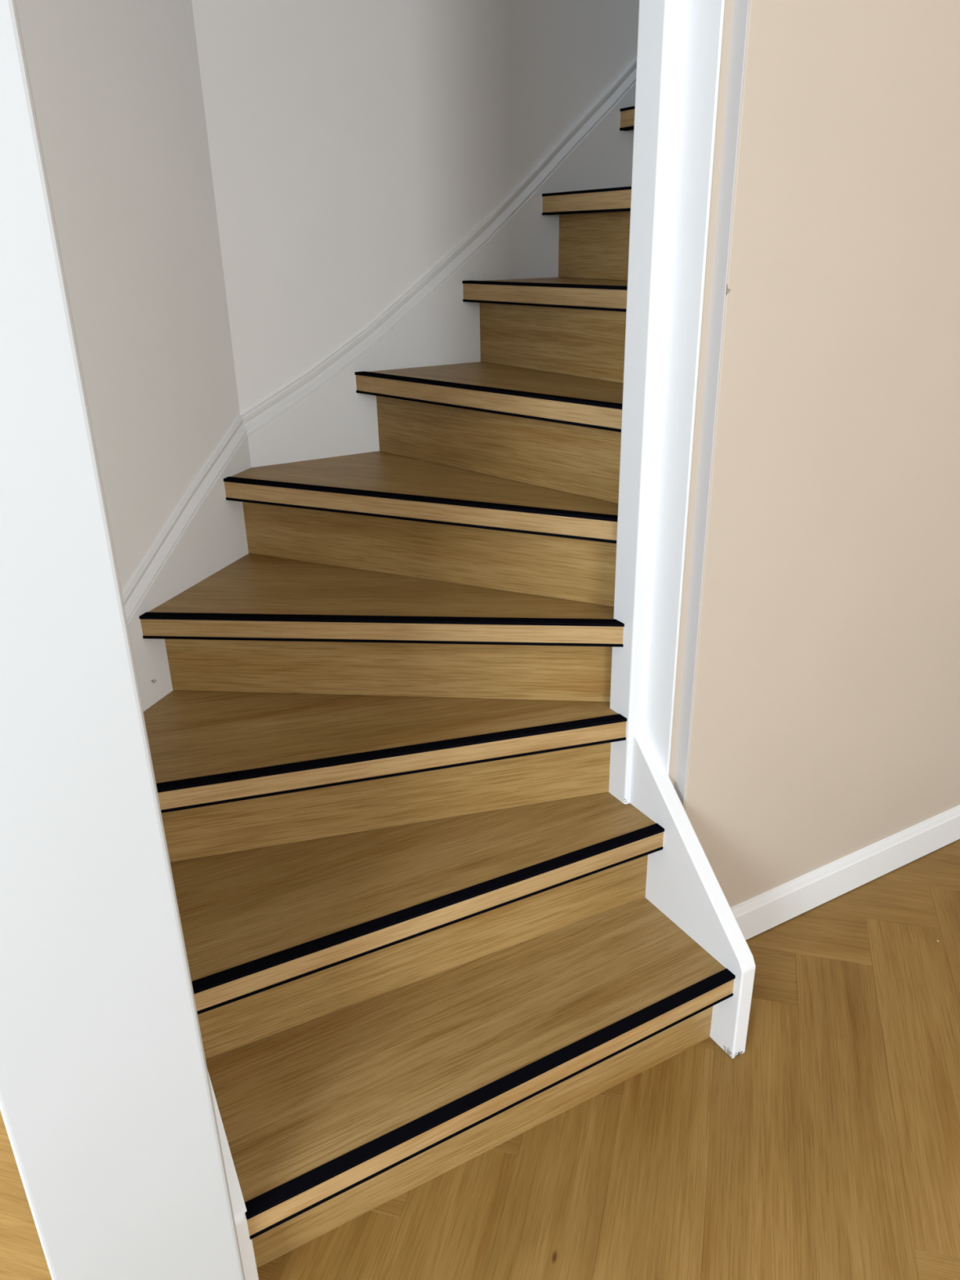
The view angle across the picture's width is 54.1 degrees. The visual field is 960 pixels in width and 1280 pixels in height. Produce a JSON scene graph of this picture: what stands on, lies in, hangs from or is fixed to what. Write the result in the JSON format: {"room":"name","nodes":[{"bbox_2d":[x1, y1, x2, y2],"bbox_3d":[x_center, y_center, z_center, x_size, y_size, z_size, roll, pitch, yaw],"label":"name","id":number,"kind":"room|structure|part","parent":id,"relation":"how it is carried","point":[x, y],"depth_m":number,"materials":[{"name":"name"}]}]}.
{"room":"home staircase","nodes":[
{"label":"home staircase","id":0,"kind":"room"},
{"bbox_2d":[0,0,244,1279],"bbox_3d":[-0.708,-0.955,0.940,0.218,3.900,1.050,-14,26,-27],"label":"door frame","id":1,"kind":"structure","parent":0,"point":[107,1108],"depth_m":0.96,"materials":[{"name":"white paint"}]},
{"bbox_2d":[15,0,239,594],"bbox_3d":[-0.745,-1.152,1.398,0.103,3.900,1.010,6,24,17],"label":"wall","id":2,"kind":"structure","parent":0,"point":[117,91],"depth_m":1.75,"materials":[{"name":"white paint"}]},
{"bbox_2d":[191,0,639,414],"bbox_3d":[0.321,-1.555,2.284,2.188,3.900,0.103,-14,26,-27],"label":"wall","id":3,"kind":"structure","parent":0,"point":[354,145],"depth_m":2.09,"materials":[{"name":"white paint"}]},
{"bbox_2d":[0,839,959,1279],"bbox_3d":[-0.172,1.213,0.903,8.000,0.070,7.200,-14,26,-27],"label":"floor","id":4,"kind":"structure","parent":0,"point":[828,1148],"depth_m":1.57,"materials":[{"name":"brown wood"}]},
{"bbox_2d":[122,0,755,1279],"bbox_3d":[0.421,-1.279,1.639,2.506,3.900,1.241,-14,26,-27],"label":"staircase","id":5,"kind":"structure","parent":4,"relation":"on","point":[444,887],"depth_m":1.79,"materials":[{"name":"brown wood"}]},
{"bbox_3d":[-0.630,-0.212,1.930,0.024,0.387,0.629,6,24,17],"label":"cap moulding","id":6,"kind":"part","parent":5,"relation":"part of","materials":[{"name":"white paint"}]},
{"bbox_3d":[0.318,-1.402,2.275,2.009,1.612,0.024,-14,26,-27],"label":"cap moulding","id":7,"kind":"part","parent":5,"relation":"part of","materials":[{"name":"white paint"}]},
{"bbox_3d":[0.263,-1.298,1.223,0.046,3.528,0.064,-14,26,-27],"label":"newel post","id":8,"kind":"part","parent":5,"relation":"part of","materials":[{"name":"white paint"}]},
{"bbox_2d":[668,0,959,907],"bbox_3d":[1.325,-1.359,1.786,2.330,3.900,0.163,-14,26,-27],"label":"wall","id":9,"kind":"structure","parent":0,"point":[825,724],"depth_m":1.69,"materials":[{"name":"beige paint"}]},
{"bbox_2d":[644,0,724,774],"bbox_3d":[0.314,-1.248,1.194,0.006,3.600,0.078,-14,26,-27],"label":"trim","id":10,"kind":"structure","parent":9,"relation":"attached to","point":[704,26],"depth_m":1.52,"materials":[{"name":"white paint"}]},
{"bbox_2d":[674,0,749,808],"bbox_3d":[0.361,-1.097,1.222,0.003,3.900,0.031,-14,26,-27],"label":"trim","id":11,"kind":"structure","parent":9,"relation":"attached to","point":[740,7],"depth_m":1.50,"materials":[{"name":"paint"}]},
{"bbox_2d":[730,804,959,940],"bbox_3d":[1.410,0.412,2.473,2.310,0.102,0.012,-14,26,-27],"label":"baseboard","id":12,"kind":"structure","parent":9,"relation":"attached to","point":[754,916],"depth_m":2.17,"materials":[{"name":"white paint"}]}
]}

